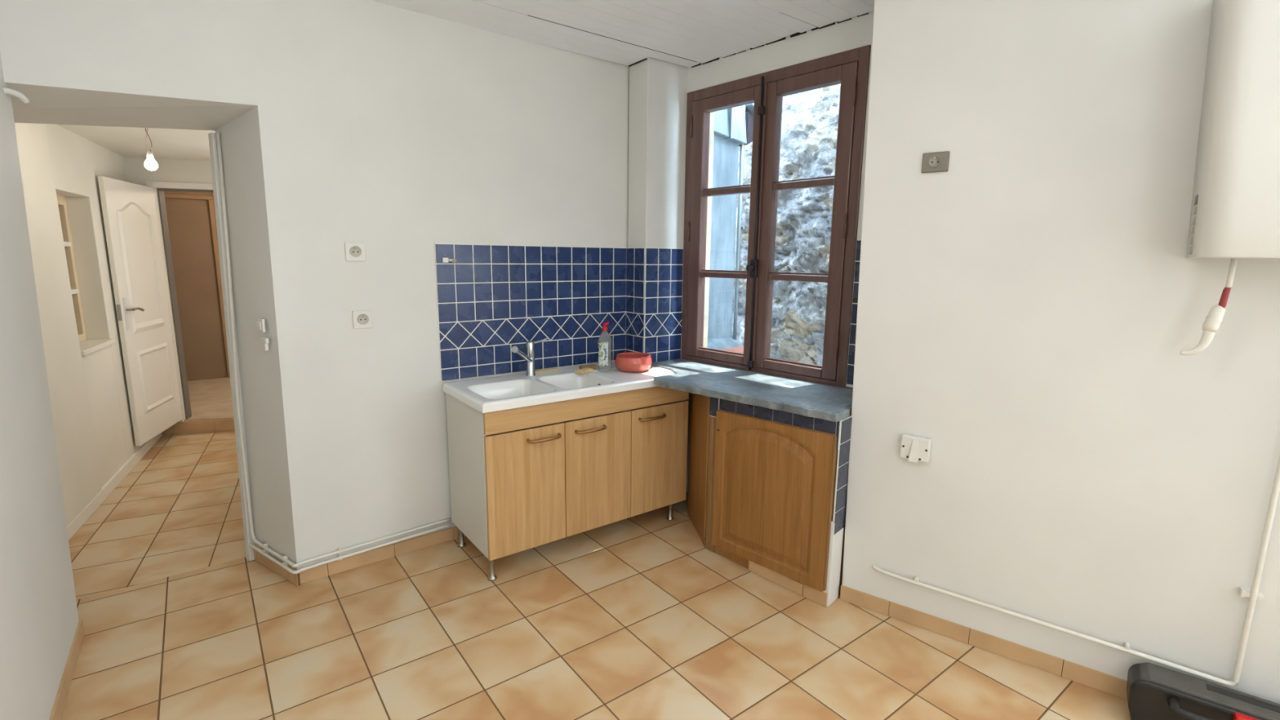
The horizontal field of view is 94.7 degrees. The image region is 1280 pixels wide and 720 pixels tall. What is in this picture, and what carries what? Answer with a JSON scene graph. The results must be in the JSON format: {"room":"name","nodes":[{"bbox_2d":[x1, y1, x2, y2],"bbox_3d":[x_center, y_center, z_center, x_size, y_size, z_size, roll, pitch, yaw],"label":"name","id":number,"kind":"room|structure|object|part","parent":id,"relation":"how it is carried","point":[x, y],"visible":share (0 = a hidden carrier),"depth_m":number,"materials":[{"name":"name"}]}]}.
{"room":"kitchen","nodes":[
{"label":"kitchen","id":0,"kind":"room"},
{"bbox_2d":[0,51,79,719],"bbox_3d":[-1.176,0.092,0.296,0.708,2.700,4.860,-7,12,-36],"label":"wall","id":1,"kind":"structure","parent":0,"point":[39,620],"depth_m":1.84,"materials":[{"name":"white paint"}]},
{"bbox_2d":[48,619,84,719],"bbox_3d":[-0.858,1.385,0.558,0.012,0.067,4.515,-7,12,-36],"label":"baseboard","id":2,"kind":"structure","parent":1,"relation":"attached to","point":[60,702],"depth_m":2.06,"materials":[{"name":"tile"}]},
{"bbox_2d":[14,122,142,526],"bbox_3d":[-3.465,-0.257,3.439,0.330,2.350,3.900,-5,11,-27],"label":"wall","id":3,"kind":"structure","parent":0,"point":[91,409],"depth_m":3.43,"materials":[{"name":"paint"}]},
{"bbox_2d":[56,194,115,355],"bbox_3d":[-3.468,-0.530,3.594,0.177,0.950,0.590,-5,11,-27],"label":"window","id":4,"kind":"structure","parent":3,"relation":"in","point":[87,347],"depth_m":3.76,"materials":[{"name":"paint"}]},
{"bbox_3d":[-3.537,-0.534,3.557,0.006,0.810,0.450,-5,11,-27],"label":"pane","id":5,"kind":"part","parent":4,"relation":"part of","materials":[{"name":"brown"}]},
{"bbox_3d":[-3.528,-0.540,3.560,0.040,0.920,0.550,-5,11,-27],"label":"frame","id":6,"kind":"part","parent":4,"relation":"part of","materials":[{"name":"white wood"}]},
{"bbox_3d":[-3.453,-0.079,3.684,0.132,0.032,0.590,-5,11,-27],"label":"sill","id":7,"kind":"part","parent":4,"relation":"part of","materials":[{"name":"paint"}]},
{"bbox_2d":[66,432,162,540],"bbox_3d":[-3.290,0.820,3.613,0.017,0.072,2.900,-5,11,-27],"label":"baseboard","id":8,"kind":"structure","parent":3,"relation":"attached to","point":[119,476],"depth_m":3.70,"materials":[{"name":"paint"}]},
{"bbox_2d":[97,175,182,446],"bbox_3d":[-3.676,-0.363,4.418,0.092,1.867,0.736,-3,10,-18],"label":"door","id":9,"kind":"structure","parent":3,"relation":"in","point":[128,208],"depth_m":4.33,"materials":[{"name":"paint"}]},
{"bbox_3d":[-3.589,-0.327,4.061,0.020,0.110,0.004,-3,10,-18],"label":"lock plate","id":10,"kind":"part","parent":9,"relation":"part of","materials":[{"name":"metal"}]},
{"bbox_3d":[-3.589,-0.322,4.119,0.004,0.230,0.040,-3,10,-18],"label":"handle plate","id":11,"kind":"part","parent":9,"relation":"part of","materials":[{"name":"white paint"}]},
{"bbox_3d":[-3.575,-0.358,4.182,0.052,0.038,0.146,-1,10,-11],"label":"handle","id":12,"kind":"part","parent":9,"relation":"part of","materials":[{"name":"metal"}]},
{"bbox_3d":[-3.680,-0.687,4.359,0.013,0.935,0.500,-3,10,-18],"label":"panel moulding","id":13,"kind":"part","parent":9,"relation":"part of","materials":[{"name":"paint"}]},
{"bbox_3d":[-3.689,0.128,4.502,0.013,0.460,0.500,-3,10,-18],"label":"panel moulding","id":14,"kind":"part","parent":9,"relation":"part of","materials":[{"name":"paint"}]},
{"bbox_2d":[57,124,215,160],"bbox_3d":[-2.922,-1.440,3.665,2.200,0.085,3.100,-7,12,-36],"label":"ceiling","id":15,"kind":"structure","parent":0,"point":[169,144],"depth_m":3.85,"materials":[{"name":"white paint"}]},
{"bbox_2d":[144,128,158,170],"bbox_3d":[-2.610,-1.155,3.129,0.058,0.286,0.058,-7,12,-36],"label":"bulb","id":16,"kind":"object","parent":15,"relation":"hanging from","point":[150,163],"visible":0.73,"depth_m":3.13,"materials":[{"name":"white glass"}]},
{"bbox_3d":[-2.611,-1.047,3.148,0.058,0.066,0.058,-7,12,-36],"label":"bulb","id":17,"kind":"part","parent":16,"relation":"part of","materials":[{"name":"white glass"}]},
{"bbox_2d":[124,156,213,422],"bbox_3d":[-3.312,-0.696,4.937,4.000,2.600,0.140,-2,10,-16],"label":"wall","id":18,"kind":"structure","parent":0,"point":[184,171],"depth_m":4.64,"materials":[{"name":"paint"}]},
{"bbox_2d":[145,181,213,421],"bbox_3d":[-3.454,-0.455,4.858,0.825,1.930,0.012,-2,10,-16],"label":"trim","id":19,"kind":"structure","parent":18,"relation":"attached to","point":[149,184],"depth_m":4.65,"materials":[{"name":"paint"}]},
{"bbox_2d":[156,188,213,418],"bbox_3d":[-3.482,-0.450,4.955,0.735,1.882,0.085,-2,10,-16],"label":"trim","id":20,"kind":"structure","parent":18,"relation":"attached to","point":[161,196],"depth_m":4.82,"materials":[{"name":"brown"}]},
{"bbox_2d":[161,417,235,435],"bbox_3d":[-3.366,0.546,5.076,1.320,0.103,0.028,-2,10,-16],"label":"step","id":21,"kind":"structure","parent":18,"relation":"attached to","point":[220,424],"depth_m":4.96,"materials":[{"name":"tile"}]},
{"bbox_2d":[164,191,227,381],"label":"door","id":22,"kind":"structure","parent":0,"point":[189,226],"depth_m":6.37,"materials":[{"name":"brown wood"}]},
{"bbox_2d":[164,192,230,377],"bbox_3d":[-4.816,-0.858,6.314,1.400,2.190,0.028,-7,12,-36],"label":"trim","id":23,"kind":"structure","parent":22,"relation":"attached to","point":[211,198],"depth_m":6.39,"materials":[{"name":"brown wood"}]},
{"bbox_2d":[183,377,233,421],"bbox_3d":[-3.854,0.424,5.726,3.400,0.110,2.680,-7,12,-36],"label":"floor","id":24,"kind":"structure","parent":0,"point":[211,398],"depth_m":5.65,"materials":[{"name":"beige wood"}]},
{"bbox_2d":[253,548,300,586],"bbox_3d":[-1.745,0.979,2.818,0.436,0.068,0.012,7,12,33],"label":"baseboard","id":25,"kind":"structure","parent":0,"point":[293,578],"depth_m":2.79,"materials":[{"name":"tile"}]},
{"bbox_2d":[0,0,629,570],"bbox_3d":[-1.320,-0.373,2.939,3.709,2.700,0.441,-7,13,-37],"label":"wall","id":26,"kind":"structure","parent":0,"point":[398,132],"depth_m":2.69,"materials":[{"name":"white paint"}]},
{"bbox_2d":[2,87,30,103],"bbox_3d":[-2.074,-0.877,1.955,0.025,0.039,0.078,3,10,15],"label":"pipe stub","id":27,"kind":"object","parent":26,"relation":"attached to","point":[22,97],"visible":0.97,"depth_m":1.95,"materials":[{"name":"white paint"}]},
{"bbox_2d":[208,132,254,560],"bbox_3d":[-1.909,-0.005,2.769,0.074,2.020,0.047,-7,12,-36],"label":"trim","id":28,"kind":"structure","parent":26,"relation":"attached to","point":[212,136],"depth_m":2.74,"materials":[{"name":"white paint"}]},
{"bbox_2d":[257,318,265,332],"bbox_3d":[-1.642,-0.150,2.551,0.048,0.057,0.017,7,12,33],"label":"light switch","id":29,"kind":"object","parent":26,"relation":"attached to","point":[260,322],"visible":1,"depth_m":2.54,"materials":[{"name":"white paint"}]},
{"bbox_2d":[260,337,269,351],"bbox_3d":[-1.626,-0.069,2.556,0.050,0.058,0.014,7,12,33],"label":"junction","id":30,"kind":"object","parent":26,"relation":"attached to","point":[263,340],"visible":1,"depth_m":2.55,"materials":[{"name":"white paint"}]},
{"bbox_3d":[-1.622,-0.057,2.556,0.020,0.034,0.013,7,12,33],"label":"stem","id":31,"kind":"part","parent":30,"relation":"part of","materials":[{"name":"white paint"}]},
{"bbox_2d":[215,132,450,567],"bbox_3d":[-1.409,-0.036,2.704,0.934,1.925,0.325,-2,10,-14],"label":"pipe","id":32,"kind":"object","parent":26,"relation":"attached to","point":[265,546],"visible":1,"depth_m":2.75,"materials":[{"name":"white paint"}]},
{"bbox_2d":[248,523,451,573],"bbox_3d":[-1.422,0.925,2.865,0.950,0.035,0.321,-2,10,-14],"label":"pipe","id":33,"kind":"object","parent":26,"relation":"attached to","point":[264,553],"visible":0.94,"depth_m":2.83,"materials":[{"name":"white paint"}]},
{"bbox_2d":[344,242,365,261],"bbox_3d":[-1.283,-0.488,2.660,0.083,0.083,0.021,-7,12,-36],"label":"wall socket","id":34,"kind":"object","parent":26,"relation":"attached to","point":[354,251],"visible":1,"depth_m":2.66,"materials":[{"name":"white paint"}]},
{"bbox_2d":[352,310,373,328],"bbox_3d":[-1.278,-0.187,2.720,0.083,0.083,0.021,-7,12,-36],"label":"wall socket","id":35,"kind":"object","parent":26,"relation":"attached to","point":[361,318],"visible":1,"depth_m":2.72,"materials":[{"name":"white paint"}]},
{"bbox_2d":[299,526,465,583],"bbox_3d":[-0.835,0.907,3.287,1.874,0.068,0.012,-7,13,-38],"label":"baseboard","id":36,"kind":"structure","parent":26,"relation":"attached to","point":[424,541],"depth_m":2.93,"materials":[{"name":"tile"}]},
{"bbox_2d":[442,257,456,262],"bbox_3d":[-0.943,-0.494,2.920,0.067,0.026,0.021,-6,12,-32],"label":"stub","id":37,"kind":"object","parent":26,"relation":"attached to","point":[445,260],"visible":1,"depth_m":2.92,"materials":[{"name":"white paint"}]},
{"bbox_2d":[434,242,626,381],"bbox_3d":[-0.545,-0.289,3.296,1.176,0.692,0.008,-7,13,-38],"label":"backsplash","id":38,"kind":"structure","parent":26,"relation":"attached to","point":[495,299],"depth_m":3.22,"materials":[{"name":"blue tile"}]},
{"bbox_2d":[625,247,646,352],"bbox_3d":[-0.026,-0.332,3.573,0.008,0.692,0.195,-7,12,-36],"label":"backsplash","id":39,"kind":"structure","parent":26,"relation":"attached to","point":[635,256],"depth_m":3.56,"materials":[{"name":"blue tile"}]},
{"bbox_2d":[61,430,1130,719],"bbox_3d":[-0.538,1.052,2.829,3.950,0.050,7.800,-7,12,-36],"label":"floor","id":40,"kind":"structure","parent":0,"point":[632,618],"depth_m":2.35,"materials":[{"name":"tile"}]},
{"bbox_2d":[445,386,688,581],"bbox_3d":[-0.345,0.545,3.193,1.200,0.824,0.542,-7,12,-36],"label":"base cabinet","id":41,"kind":"object","parent":40,"relation":"on","point":[523,478],"visible":0.96,"depth_m":2.91,"materials":[{"name":"brown wood"}]},
{"bbox_3d":[-0.935,0.914,3.085,0.044,0.120,0.044,-7,12,-36],"label":"leg","id":42,"kind":"part","parent":41,"relation":"part of","materials":[{"name":"metal"}]},
{"bbox_3d":[-0.697,0.972,2.772,0.044,0.120,0.044,-7,12,-36],"label":"leg","id":43,"kind":"part","parent":41,"relation":"part of","materials":[{"name":"metal"}]},
{"bbox_3d":[-0.533,0.614,2.786,0.400,0.592,0.021,-7,12,-36],"label":"door","id":44,"kind":"part","parent":41,"relation":"part of","materials":[{"name":"brown wood"}]},
{"bbox_3d":[-0.443,0.370,2.769,0.177,0.020,0.043,-7,12,-36],"label":"handle","id":45,"kind":"part","parent":41,"relation":"part of","materials":[{"name":"brown metal"}]},
{"bbox_2d":[442,363,675,413],"bbox_3d":[-0.365,0.169,3.123,1.182,0.145,0.512,-7,12,-36],"label":"sink","id":46,"kind":"object","parent":41,"relation":"on","point":[484,395],"visible":0.58,"depth_m":3.00,"materials":[{"name":"white ceramic"}]},
{"bbox_2d":[511,337,548,376],"bbox_3d":[-0.595,-0.004,3.099,0.083,0.199,0.303,5,11,23],"label":"mixer tap","id":47,"kind":"object","parent":46,"relation":"on","point":[529,357],"visible":1,"depth_m":3.14,"materials":[{"name":"silver metal"}]},
{"bbox_3d":[-0.607,-0.027,3.045,0.033,0.118,0.204,3,10,12],"label":"spout","id":48,"kind":"part","parent":47,"relation":"part of","materials":[{"name":"silver metal"}]},
{"bbox_2d":[525,356,535,376],"bbox_3d":[-0.587,0.034,3.166,0.052,0.101,0.052,-7,12,-36],"label":"tap","id":49,"kind":"object","parent":47,"relation":"on","point":[531,362],"depth_m":3.15,"materials":[{"name":"silver metal"}]},
{"bbox_3d":[-0.537,-0.104,3.178,0.092,0.029,0.011,-7,12,-36],"label":"lever","id":50,"kind":"part","parent":47,"relation":"part of","materials":[{"name":"silver metal"}]},
{"bbox_2d":[534,368,559,373],"bbox_3d":[-0.524,0.060,3.284,0.160,0.011,0.020,-7,13,-37],"label":"cloth","id":51,"kind":"object","parent":46,"relation":"on","point":[553,369],"visible":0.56,"depth_m":3.28,"materials":[{"name":"yellow fabric"}]},
{"bbox_2d":[574,368,593,374],"bbox_3d":[-0.308,0.061,3.262,0.056,0.020,0.100,9,13,38],"label":"sponge","id":52,"kind":"object","parent":46,"relation":"on","point":[584,371],"visible":1,"depth_m":3.24,"materials":[{"name":"yellow"}]},
{"bbox_2d":[579,364,596,369],"bbox_3d":[-0.296,0.043,3.357,0.095,0.024,0.044,-4,11,-26],"label":"pad","id":53,"kind":"object","parent":46,"relation":"on","point":[593,366],"visible":0.79,"depth_m":3.34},
{"bbox_2d":[598,321,611,372],"bbox_3d":[-0.198,-0.077,3.331,0.087,0.283,0.054,-7,12,-36],"label":"dish soap bottle","id":54,"kind":"object","parent":46,"relation":"on","point":[605,339],"visible":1,"depth_m":3.31,"materials":[{"name":"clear plastic"}]},
{"bbox_2d":[614,351,651,372],"bbox_3d":[-0.038,0.014,3.385,0.212,0.088,0.212,-7,12,-36],"label":"bowl","id":55,"kind":"object","parent":46,"relation":"on","point":[629,362],"visible":1,"depth_m":3.31,"materials":[{"name":"red plastic"}]},
{"bbox_3d":[-0.210,0.224,2.960,1.198,0.108,0.021,-7,12,-36],"label":"rail","id":56,"kind":"part","parent":41,"relation":"part of","materials":[{"name":"brown wood"}]},
{"bbox_3d":[-0.236,0.346,2.922,0.180,0.020,0.043,-7,12,-36],"label":"handle","id":57,"kind":"part","parent":41,"relation":"part of","materials":[{"name":"brown metal"}]},
{"bbox_3d":[-0.212,0.576,3.023,0.396,0.592,0.021,-7,12,-36],"label":"door","id":58,"kind":"part","parent":41,"relation":"part of","materials":[{"name":"brown wood"}]},
{"bbox_3d":[0.075,0.309,3.153,0.180,0.020,0.043,-7,12,-36],"label":"handle","id":59,"kind":"part","parent":41,"relation":"part of","materials":[{"name":"brown metal"}]},
{"bbox_3d":[0.106,0.538,3.260,0.395,0.592,0.021,-7,12,-36],"label":"door","id":60,"kind":"part","parent":41,"relation":"part of","materials":[{"name":"brown wood"}]},
{"bbox_3d":[0.176,0.868,3.426,0.044,0.120,0.044,-7,12,-36],"label":"leg","id":61,"kind":"part","parent":41,"relation":"part of","materials":[{"name":"metal"}]},
{"bbox_2d":[687,392,852,607],"bbox_3d":[0.531,0.587,2.952,0.254,0.844,1.078,-7,12,-36],"label":"base cabinet","id":62,"kind":"object","parent":40,"relation":"on","point":[767,488],"visible":0.91,"depth_m":2.71,"materials":[{"name":"brown wood"}]},
{"bbox_3d":[0.323,0.507,3.226,0.026,0.785,0.420,-1,10,-8],"label":"corner panel","id":63,"kind":"part","parent":62,"relation":"part of","materials":[{"name":"brown wood"}]},
{"bbox_3d":[0.379,0.636,3.019,0.032,0.720,0.060,-8,13,-42],"label":"worn post","id":64,"kind":"part","parent":62,"relation":"part of","materials":[{"name":"brown wood"}]},
{"bbox_2d":[651,358,853,422],"bbox_3d":[0.483,0.123,3.042,0.599,0.036,1.382,-8,13,-42],"label":"countertop","id":65,"kind":"structure","parent":62,"relation":"on","point":[833,403],"depth_m":2.87,"materials":[{"name":"stone"}]},
{"bbox_3d":[0.583,0.624,2.743,0.010,0.594,0.460,-8,13,-42],"label":"raised panel","id":66,"kind":"part","parent":62,"relation":"part of","materials":[{"name":"brown wood"}]},
{"bbox_3d":[0.598,0.628,2.747,0.015,0.729,0.628,-8,13,-42],"label":"door","id":67,"kind":"part","parent":62,"relation":"part of","materials":[{"name":"brown wood"}]},
{"bbox_2d":[1126,662,1279,719],"bbox_3d":[1.865,1.145,1.775,0.615,0.182,0.194,8,12,36],"label":"tool case","id":68,"kind":"object","parent":40,"relation":"on","point":[1153,691],"visible":1,"depth_m":1.86,"materials":[{"name":"black plastic"}]},
{"bbox_3d":[1.770,1.099,1.767,0.281,0.032,0.081,8,12,36],"label":"handle","id":69,"kind":"part","parent":68,"relation":"part of","materials":[{"name":"black plastic"}]},
{"bbox_2d":[371,0,874,67],"bbox_3d":[0.292,-1.323,1.118,4.300,0.064,5.000,-7,12,-36],"label":"ceiling","id":70,"kind":"structure","parent":0,"point":[691,33],"depth_m":2.76,"materials":[{"name":"paint"}]},
{"bbox_2d":[627,57,688,409],"bbox_3d":[0.113,-0.481,3.653,0.339,2.700,0.181,-7,12,-36],"label":"wall pillar","id":71,"kind":"structure","parent":0,"point":[658,88],"depth_m":3.43,"materials":[{"name":"white paint"}]},
{"bbox_2d":[643,247,683,362],"bbox_3d":[0.147,-0.332,3.586,0.303,0.692,0.008,-7,12,-36],"label":"backsplash","id":72,"kind":"structure","parent":71,"relation":"attached to","point":[664,267],"depth_m":3.58,"materials":[{"name":"blue tile"}]},
{"bbox_2d":[684,10,873,493],"bbox_3d":[0.700,-0.414,3.306,0.182,2.800,1.700,-8,13,-42],"label":"wall","id":73,"kind":"structure","parent":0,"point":[856,32],"depth_m":2.89,"materials":[{"name":"white paint"}]},
{"bbox_2d":[680,44,871,387],"bbox_3d":[0.684,-0.707,3.237,0.304,1.700,1.141,-8,13,-42],"label":"window","id":74,"kind":"structure","parent":73,"relation":"attached to","point":[850,68],"depth_m":3.12,"materials":[{"name":"brown wood"}]},
{"bbox_3d":[0.489,-0.736,3.389,0.063,1.493,0.503,-8,13,-42],"label":"sash","id":75,"kind":"part","parent":74,"relation":"part of","materials":[{"name":"brown wood"}]},
{"bbox_3d":[0.595,-0.496,3.176,0.046,0.042,0.042,-7,12,-36],"label":"bolt knob","id":76,"kind":"part","parent":74,"relation":"part of","materials":[{"name":"grey metal"}]},
{"bbox_3d":[0.624,-0.700,3.166,0.014,1.539,0.015,-7,12,-36],"label":"bolt rod","id":77,"kind":"part","parent":74,"relation":"part of","materials":[{"name":"brown wood"}]},
{"bbox_3d":[0.836,-0.667,3.017,0.063,1.493,0.501,-8,13,-42],"label":"sash","id":78,"kind":"part","parent":74,"relation":"part of","materials":[{"name":"brown wood"}]},
{"bbox_2d":[731,83,840,365],"bbox_3d":[1.358,-0.338,4.655,0.488,4.100,5.600,-7,12,-36],"label":"wall","id":79,"kind":"structure","parent":0,"point":[810,118],"depth_m":4.46,"materials":[{"name":"stone"}]},
{"bbox_2d":[842,0,1279,703],"bbox_3d":[2.297,-0.119,1.729,3.151,2.700,0.523,8,12,36],"label":"wall","id":80,"kind":"structure","parent":0,"point":[1028,307],"depth_m":2.04,"materials":[{"name":"white paint"}]},
{"bbox_2d":[899,433,931,462],"bbox_3d":[1.098,0.354,2.354,0.108,0.100,0.044,8,12,36],"label":"outlet","id":81,"kind":"object","parent":80,"relation":"attached to","point":[913,448],"visible":1,"depth_m":2.34,"materials":[{"name":"white paint"}]},
{"bbox_2d":[907,440,918,462],"bbox_3d":[1.089,0.362,2.344,0.034,0.088,0.015,8,12,36],"label":"hood","id":82,"kind":"object","parent":81,"relation":"attached to","point":[913,445],"depth_m":2.34,"materials":[{"name":"white paint"}]},
{"bbox_2d":[921,151,949,173],"bbox_3d":[1.096,-0.735,2.189,0.090,0.072,0.020,8,12,36],"label":"wall socket","id":83,"kind":"object","parent":80,"relation":"attached to","point":[935,162],"visible":1,"depth_m":2.19,"materials":[{"name":"grey plastic"}]},
{"bbox_2d":[840,584,1127,699],"bbox_3d":[2.104,1.208,1.763,3.003,0.067,0.012,8,12,36],"label":"baseboard","id":84,"kind":"structure","parent":80,"relation":"attached to","point":[1114,686],"depth_m":2.29,"materials":[{"name":"tile"}]},
{"bbox_2d":[872,454,1279,686],"bbox_3d":[1.458,0.325,2.084,1.138,1.322,0.038,8,12,36],"label":"gas pipe","id":85,"kind":"object","parent":80,"relation":"attached to","point":[1253,594],"visible":1,"depth_m":1.86,"materials":[{"name":"white paint"}]},
{"bbox_2d":[1186,0,1279,258],"bbox_3d":[1.767,-0.637,1.524,0.477,0.740,0.298,8,12,36],"label":"boiler","id":86,"kind":"object","parent":80,"relation":"attached to","point":[1235,210],"visible":1,"depth_m":1.52,"materials":[{"name":"white paint"}]},
{"bbox_2d":[1189,194,1198,253],"bbox_3d":[1.632,-0.398,1.736,0.011,0.170,0.050,8,12,36],"label":"vent","id":87,"kind":"object","parent":86,"relation":"attached to","point":[1196,199],"depth_m":1.73,"materials":[{"name":"grey"}]},
{"bbox_2d":[1180,258,1237,355],"bbox_3d":[1.658,-0.151,1.720,0.086,0.286,0.037,5,11,24],"label":"tube","id":88,"kind":"object","parent":86,"relation":"attached to","point":[1211,324],"visible":1,"depth_m":1.71,"materials":[{"name":"white paint"}]},
{"bbox_3d":[1.652,-0.051,1.746,0.068,0.081,0.028,8,13,37],"label":"spout","id":89,"kind":"part","parent":88,"relation":"part of","materials":[{"name":"white paint"}]},
{"bbox_3d":[0.770,1.772,4.595,1.200,0.050,5.600,-7,12,-36],"label":"floor","id":90,"kind":"structure","parent":0,"visible":0},
{"bbox_2d":[706,102,754,349],"bbox_3d":[0.355,-0.165,4.559,0.740,3.668,0.998,-7,12,-36],"label":"lean to","id":91,"kind":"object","parent":90,"relation":"on","point":[733,126],"visible":0.22,"depth_m":4.14,"materials":[{"name":"metal"}]},
{"label":"outside","id":92,"kind":"structure","parent":0,"visible":0},
{"bbox_2d":[719,346,743,353],"bbox_3d":[0.739,0.067,4.087,0.570,0.285,0.248,-7,12,-36],"label":"ledge","id":93,"kind":"object","parent":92,"point":[736,349],"visible":0.03,"depth_m":4.03,"materials":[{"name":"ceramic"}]}
]}

